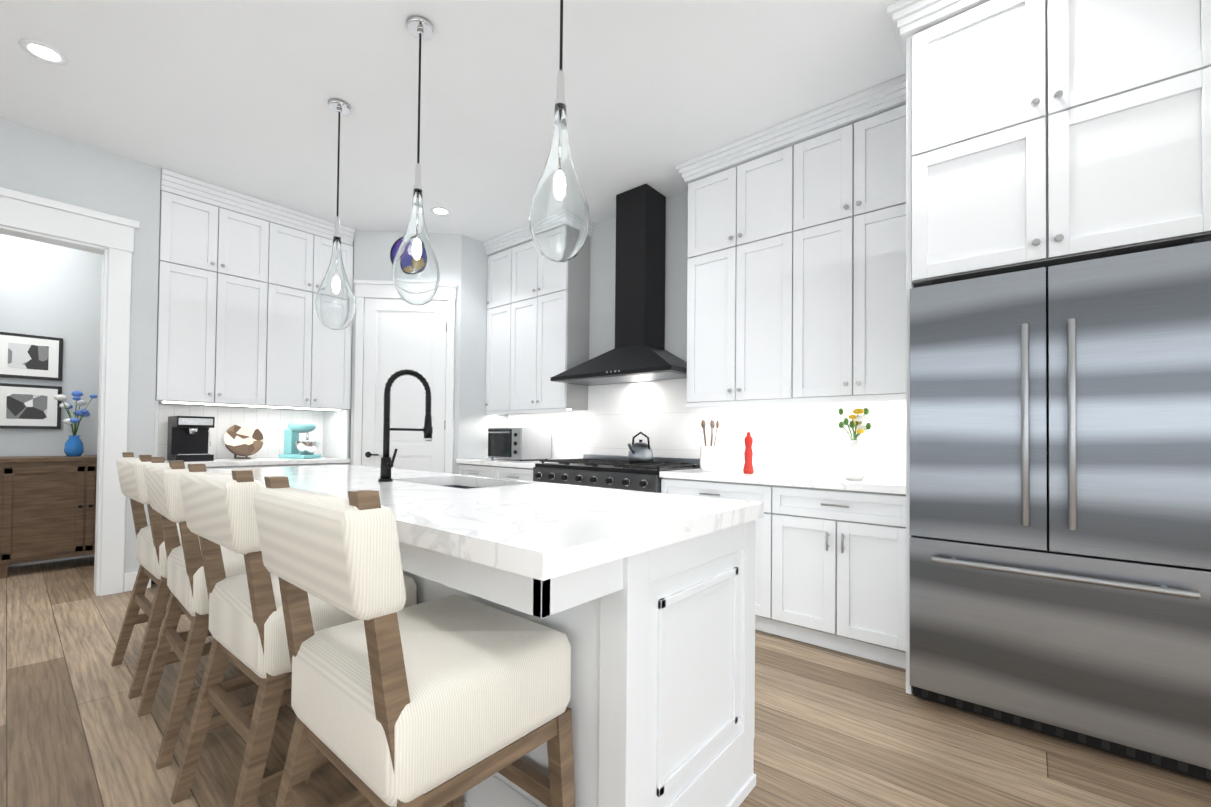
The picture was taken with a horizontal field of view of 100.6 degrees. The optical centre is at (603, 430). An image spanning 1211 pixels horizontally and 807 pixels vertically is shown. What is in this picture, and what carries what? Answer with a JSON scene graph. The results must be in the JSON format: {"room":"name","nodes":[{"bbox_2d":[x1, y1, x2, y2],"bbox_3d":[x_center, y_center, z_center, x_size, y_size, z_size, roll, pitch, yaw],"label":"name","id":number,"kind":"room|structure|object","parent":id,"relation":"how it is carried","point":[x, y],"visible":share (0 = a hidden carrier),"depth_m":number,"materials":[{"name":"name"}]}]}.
{"room":"kitchen","nodes":[
{"label":"kitchen","id":0,"kind":"room"},
{"bbox_2d":[0,234,101,456],"bbox_3d":[-5.332,-0.417,4.004,0.120,3.130,4.200,0,-1,40],"label":"wall","id":1,"kind":"structure","parent":0,"point":[48,290],"depth_m":4.48,"materials":[{"name":"grey paint"}]},
{"bbox_2d":[0,383,61,428],"bbox_3d":[-4.960,-0.203,4.326,0.026,0.380,0.400,0,-1,40],"label":"picture","id":2,"kind":"object","parent":1,"relation":"attached to","point":[23,406],"visible":0.97,"depth_m":4.33},
{"bbox_2d":[0,332,62,380],"bbox_3d":[-4.956,-0.633,4.333,0.026,0.380,0.400,0,-1,40],"label":"picture","id":3,"kind":"object","parent":1,"relation":"attached to","point":[24,356],"visible":1,"depth_m":4.33},
{"bbox_2d":[0,187,139,595],"bbox_3d":[-3.868,-0.189,3.223,0.205,2.680,1.250,0,-1,40],"label":"door frame","id":4,"kind":"structure","parent":0,"point":[112,234],"depth_m":3.55,"materials":[{"name":"white wood"}]},
{"bbox_2d":[0,118,322,595],"bbox_3d":[-4.847,-0.435,2.530,0.720,3.130,9.570,0,-1,40],"label":"wall","id":5,"kind":"structure","parent":0,"point":[36,162],"depth_m":3.64,"materials":[{"name":"grey paint"}]},
{"bbox_2d":[348,230,507,473],"bbox_3d":[-1.922,-0.361,5.368,1.340,3.130,1.460,0,-1,40],"label":"wall","id":6,"kind":"structure","parent":0,"point":[462,260],"depth_m":4.96,"materials":[{"name":"grey paint"}]},
{"bbox_2d":[390,236,403,263],"bbox_3d":[-1.879,-1.704,4.892,0.396,0.396,0.028,1,-1,-5],"label":"round decorative plate","id":7,"kind":"object","parent":6,"relation":"attached to","point":[395,248],"visible":0.12,"depth_m":4.88,"materials":[{"name":"ceramic"}]},
{"bbox_2d":[353,280,457,473],"bbox_3d":[-1.922,-0.118,4.832,0.960,2.623,0.093,1,-1,-5],"label":"pantry door","id":8,"kind":"structure","parent":6,"relation":"in","point":[395,332],"depth_m":4.84,"materials":[{"name":"white wood"}]},
{"bbox_2d":[0,0,905,241],"bbox_3d":[-0.745,-2.040,-0.767,13.650,0.060,9.750,0,-1,40],"label":"ceiling","id":9,"kind":"structure","parent":0,"point":[235,95],"depth_m":2.87,"materials":[{"name":"white paint"}]},
{"bbox_2d":[18,39,68,64],"bbox_3d":[-2.925,-1.974,2.629,0.176,0.009,0.176,0,-1,40],"label":"recessed light","id":10,"kind":"object","parent":9,"relation":"in","point":[43,51],"visible":1,"depth_m":2.62,"materials":[{"name":"white plastic"}]},
{"bbox_2d":[315,98,355,329],"bbox_3d":[-1.600,-1.279,3.021,0.216,1.358,0.216,0,-1,40],"label":"pendant light","id":11,"kind":"object","parent":9,"relation":"hanging from","point":[335,304],"visible":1,"depth_m":2.97,"materials":[{"name":"clear glass"}]},
{"bbox_2d":[392,15,439,305],"bbox_3d":[-0.896,-1.281,2.428,0.216,1.358,0.216,0,-1,40],"label":"pendant light","id":12,"kind":"object","parent":9,"relation":"hanging from","point":[416,274],"visible":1,"depth_m":2.37,"materials":[{"name":"clear glass"}]},
{"bbox_2d":[430,207,450,215],"bbox_3d":[-1.441,-1.931,4.439,0.176,0.009,0.176,0,-1,40],"label":"recessed light","id":13,"kind":"object","parent":9,"relation":"in","point":[441,211],"visible":1,"depth_m":4.44,"materials":[{"name":"white plastic"}]},
{"bbox_2d":[529,0,588,262],"bbox_3d":[-0.154,-1.283,1.803,0.216,1.358,0.216,0,-1,40],"label":"pendant light","id":14,"kind":"object","parent":9,"relation":"hanging from","point":[559,218],"visible":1,"depth_m":1.73,"materials":[{"name":"clear glass"}]},
{"bbox_2d":[0,557,1210,806],"bbox_3d":[-0.777,1.149,-0.816,13.650,0.060,9.750,0,-1,40],"label":"floor","id":15,"kind":"structure","parent":0,"point":[838,729],"depth_m":1.90,"materials":[{"name":"brown wood"}]},
{"bbox_2d":[0,455,96,577],"bbox_3d":[-4.557,0.695,4.404,0.485,0.935,0.990,0,-1,40],"label":"sideboard","id":16,"kind":"object","parent":15,"relation":"on","point":[47,507],"visible":0.67,"depth_m":4.10,"materials":[{"name":"brown wood"}]},
{"bbox_2d":[54,391,97,455],"bbox_3d":[-4.601,-0.061,4.377,0.364,0.572,0.260,0,-1,40],"label":"vase","id":17,"kind":"object","parent":16,"relation":"on","point":[74,446],"visible":1,"depth_m":4.35,"materials":[{"name":"ceramic"}]},
{"bbox_2d":[111,452,211,698],"bbox_3d":[-2.054,0.636,2.537,0.520,1.045,0.561,0,-1,40],"label":"stool","id":18,"kind":"object","parent":15,"relation":"on","point":[151,556],"visible":0.52,"depth_m":2.27,"materials":[{"name":"brown wood"}]},
{"bbox_2d":[137,457,255,769],"bbox_3d":[-1.518,0.634,2.086,0.524,1.045,0.565,0,-1,40],"label":"stool","id":19,"kind":"object","parent":15,"relation":"on","point":[186,582],"visible":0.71,"depth_m":1.81,"materials":[{"name":"brown wood"}]},
{"bbox_2d":[151,168,354,584],"bbox_3d":[-3.110,-0.386,4.485,0.652,3.128,1.412,0,-1,40],"label":"upper cabinets","id":20,"kind":"object","parent":15,"relation":"on","point":[239,322],"visible":0.58,"depth_m":4.25,"materials":[{"name":"white wood"}]},
{"bbox_2d":[167,416,214,460],"bbox_3d":[-3.397,0.068,4.141,0.381,0.360,0.240,0,-1,40],"label":"coffee machine","id":21,"kind":"object","parent":20,"relation":"on","point":[188,437],"visible":1,"depth_m":4.10,"materials":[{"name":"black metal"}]},
{"bbox_2d":[224,423,263,458],"bbox_3d":[-3.244,0.096,4.521,0.126,0.319,0.300,0,-1,40],"label":"decorative bowl","id":22,"kind":"object","parent":20,"relation":"on","point":[244,439],"visible":1,"depth_m":4.51,"materials":[{"name":"brown wood"}]},
{"bbox_2d":[164,457,349,467],"bbox_3d":[-3.123,0.278,4.481,0.608,0.040,1.412,0,-1,40],"label":"countertop","id":23,"kind":"structure","parent":20,"relation":"on","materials":[{"name":"white stone"}]},
{"bbox_2d":[278,420,320,458],"bbox_3d":[-2.858,0.081,4.761,0.333,0.364,0.206,0,-1,15],"label":"stand mixer","id":24,"kind":"object","parent":20,"relation":"on","point":[294,446],"visible":1,"depth_m":4.72,"materials":[{"name":"teal metal"}]},
{"bbox_2d":[171,464,416,806],"bbox_3d":[-0.975,0.633,1.629,0.524,1.045,0.565,0,-1,40],"label":"stool","id":25,"kind":"object","parent":15,"relation":"on","point":[247,629],"visible":0.65,"depth_m":1.40,"materials":[{"name":"beige fabric"}]},
{"bbox_2d":[253,476,574,806],"bbox_3d":[-0.428,0.631,1.168,0.510,1.045,0.553,0,-1,40],"label":"stool","id":26,"kind":"object","parent":15,"relation":"on","point":[448,701],"visible":1,"depth_m":1.01,"materials":[{"name":"beige fabric"}]},
{"bbox_2d":[458,464,487,476],"bbox_3d":[-0.985,0.767,4.934,0.640,0.879,0.628,0,-1,40],"label":"base cabinet","id":27,"kind":"object","parent":15,"relation":"on","point":[463,469],"depth_m":4.74,"materials":[{"name":"white wood"}]},
{"bbox_2d":[488,468,532,480],"bbox_3d":[-0.597,0.766,4.607,0.631,0.879,0.628,0,-1,40],"label":"base cabinet","id":28,"kind":"object","parent":15,"relation":"on","point":[526,474],"depth_m":4.37,"materials":[{"name":"white wood"}]},
{"bbox_2d":[456,458,557,467],"bbox_3d":[-0.794,0.306,4.772,1.143,0.040,0.646,0,-1,40],"label":"countertop","id":29,"kind":"structure","parent":28,"relation":"on","point":[496,462],"depth_m":4.54,"materials":[{"name":"white stone"}]},
{"bbox_2d":[488,427,551,460],"bbox_3d":[-0.832,0.130,4.906,0.500,0.310,0.404,0,-1,40],"label":"toaster oven","id":30,"kind":"object","parent":29,"relation":"on","point":[522,443],"visible":1,"depth_m":4.75,"materials":[{"name":"silver metal"}]},
{"bbox_2d":[399,481,763,806],"bbox_3d":[-0.930,0.726,2.293,3.003,0.879,1.018,0,-1,40],"label":"kitchen island","id":31,"kind":"object","parent":15,"relation":"on","point":[643,601],"depth_m":1.27,"materials":[{"name":"white wood"}]},
{"bbox_2d":[206,465,763,580],"bbox_3d":[-0.954,0.260,2.272,3.044,0.050,0.997,0,-1,40],"label":"island countertop","id":32,"kind":"structure","parent":31,"relation":"on","point":[532,530],"depth_m":1.37,"materials":[{"name":"white stone"}]},
{"bbox_2d":[378,369,432,481],"bbox_3d":[-0.922,-0.028,2.387,0.113,0.529,0.264,0,-1,40],"label":"faucet","id":33,"kind":"object","parent":32,"relation":"on","point":[387,463],"visible":1,"depth_m":2.33,"materials":[{"name":"black metal"}]},
{"bbox_2d":[444,485,477,488],"bbox_3d":[-0.683,0.406,2.365,0.664,0.231,0.394,0,-1,40],"label":"sink","id":34,"kind":"object","parent":32,"relation":"in","point":[455,486],"depth_m":2.66,"materials":[{"name":"silver metal"}]},
{"bbox_2d":[533,454,700,492],"bbox_3d":[0.076,0.707,3.968,1.215,0.990,0.701,0,-1,40],"label":"range","id":35,"kind":"object","parent":15,"relation":"on","point":[611,471],"visible":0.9,"depth_m":3.76,"materials":[{"name":"metal"}]},
{"bbox_2d":[628,432,652,462],"bbox_3d":[0.265,0.127,3.881,0.197,0.238,0.260,0,-1,40],"label":"kettle","id":36,"kind":"object","parent":35,"relation":"on","point":[640,451],"visible":1,"depth_m":3.83,"materials":[{"name":"silver metal"}]},
{"bbox_2d":[659,476,755,628],"bbox_3d":[0.895,0.761,3.351,0.826,0.879,0.628,0,-1,40],"label":"base cabinet","id":37,"kind":"object","parent":15,"relation":"on","point":[699,488],"depth_m":3.14,"materials":[{"name":"white wood"}]},
{"bbox_2d":[756,484,911,679],"bbox_3d":[1.405,0.759,2.922,0.764,0.879,0.628,0,-1,40],"label":"base cabinet","id":38,"kind":"object","parent":15,"relation":"on","point":[833,568],"depth_m":2.67,"materials":[{"name":"white wood"}]},
{"bbox_2d":[660,468,909,495],"bbox_3d":[1.137,0.300,3.147,1.462,0.040,0.646,0,-1,40],"label":"countertop","id":39,"kind":"structure","parent":38,"relation":"on","point":[895,486],"depth_m":2.90,"materials":[{"name":"white stone"}]},
{"bbox_2d":[700,420,718,470],"bbox_3d":[0.729,0.104,3.469,0.130,0.350,0.138,0,-1,40],"label":"utensil crock","id":40,"kind":"object","parent":39,"relation":"on","point":[709,458],"visible":1,"depth_m":3.42,"materials":[{"name":"white ceramic"}]},
{"bbox_2d":[743,431,753,473],"bbox_3d":[0.925,0.142,3.220,0.068,0.270,0.068,0,-1,40],"label":"pepper mill","id":41,"kind":"object","parent":39,"relation":"on","point":[748,468],"visible":0.98,"depth_m":3.20,"materials":[{"name":"paint"}]},
{"bbox_2d":[783,425,849,475],"bbox_3d":[1.357,0.125,3.205,0.400,0.314,0.092,0,-1,40],"label":"canvas","id":42,"kind":"object","parent":39,"relation":"on","point":[815,449],"visible":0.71,"depth_m":3.20},
{"bbox_2d":[838,408,872,479],"bbox_3d":[1.403,0.072,2.834,0.179,0.407,0.250,0,-1,40],"label":"vase","id":43,"kind":"object","parent":39,"relation":"on","point":[853,463],"visible":1,"depth_m":2.79,"materials":[{"name":"white ceramic"}]},
{"bbox_2d":[910,237,1210,781],"bbox_3d":[1.953,0.272,2.228,0.906,1.813,0.981,0,-1,40],"label":"fridge","id":44,"kind":"object","parent":15,"relation":"on","point":[1060,500],"visible":1,"depth_m":1.86,"materials":[{"name":"silver metal"}]},
{"bbox_2d":[544,190,899,477],"bbox_3d":[2.979,-0.371,1.602,11.010,3.130,0.910,0,-1,40],"label":"wall","id":45,"kind":"structure","parent":0,"point":[602,291],"depth_m":4.14,"materials":[{"name":"grey paint"}]},
{"bbox_2d":[485,244,519,415],"bbox_3d":[-0.937,-1.010,5.145,0.450,1.639,0.308,0,-1,40],"label":"upper cabinet","id":46,"kind":"object","parent":45,"relation":"attached to","point":[495,282],"depth_m":5.09,"materials":[{"name":"white wood"}]},
{"bbox_2d":[504,232,591,411],"bbox_3d":[-0.549,-1.011,4.818,0.821,1.639,0.308,0,-1,40],"label":"upper cabinet","id":47,"kind":"object","parent":45,"relation":"attached to","point":[547,302],"depth_m":4.65,"materials":[{"name":"white wood"}]},
{"bbox_2d":[550,184,686,385],"bbox_3d":[0.167,-1.167,4.083,1.209,1.510,0.484,0,-1,40],"label":"range hood","id":48,"kind":"object","parent":45,"relation":"attached to","point":[638,353],"visible":0.94,"depth_m":3.99,"materials":[{"name":"black metal"}]},
{"bbox_2d":[684,140,783,407],"bbox_3d":[1.016,-1.016,3.501,0.826,1.639,0.308,0,-1,40],"label":"upper cabinet","id":49,"kind":"object","parent":45,"relation":"attached to","point":[733,272],"depth_m":3.41,"materials":[{"name":"white wood"}]},
{"bbox_2d":[780,92,909,403],"bbox_3d":[1.526,-1.017,3.072,0.764,1.639,0.308,0,-1,40],"label":"upper cabinet","id":50,"kind":"object","parent":45,"relation":"attached to","point":[845,292],"depth_m":2.96,"materials":[{"name":"white wood"}]},
{"bbox_2d":[908,0,1210,287],"bbox_3d":[2.020,-1.251,2.309,0.928,1.172,0.848,0,-1,40],"label":"upper cabinet","id":51,"kind":"object","parent":45,"relation":"attached to","point":[980,138],"depth_m":1.97,"materials":[{"name":"white wood"}]},
{"bbox_3d":[-0.377,-0.458,-1.827,11.730,3.130,8.660,0,-1,40],"label":"wall","id":52,"kind":"structure","parent":0,"visible":0},
{"bbox_2d":[8,554,94,566],"bbox_3d":[-5.295,1.083,3.936,0.015,0.130,4.000,0,-1,40],"label":"baseboard","id":53,"kind":"structure","parent":52,"relation":"attached to","point":[86,556],"depth_m":4.43,"materials":[{"name":"wood"}]}
]}

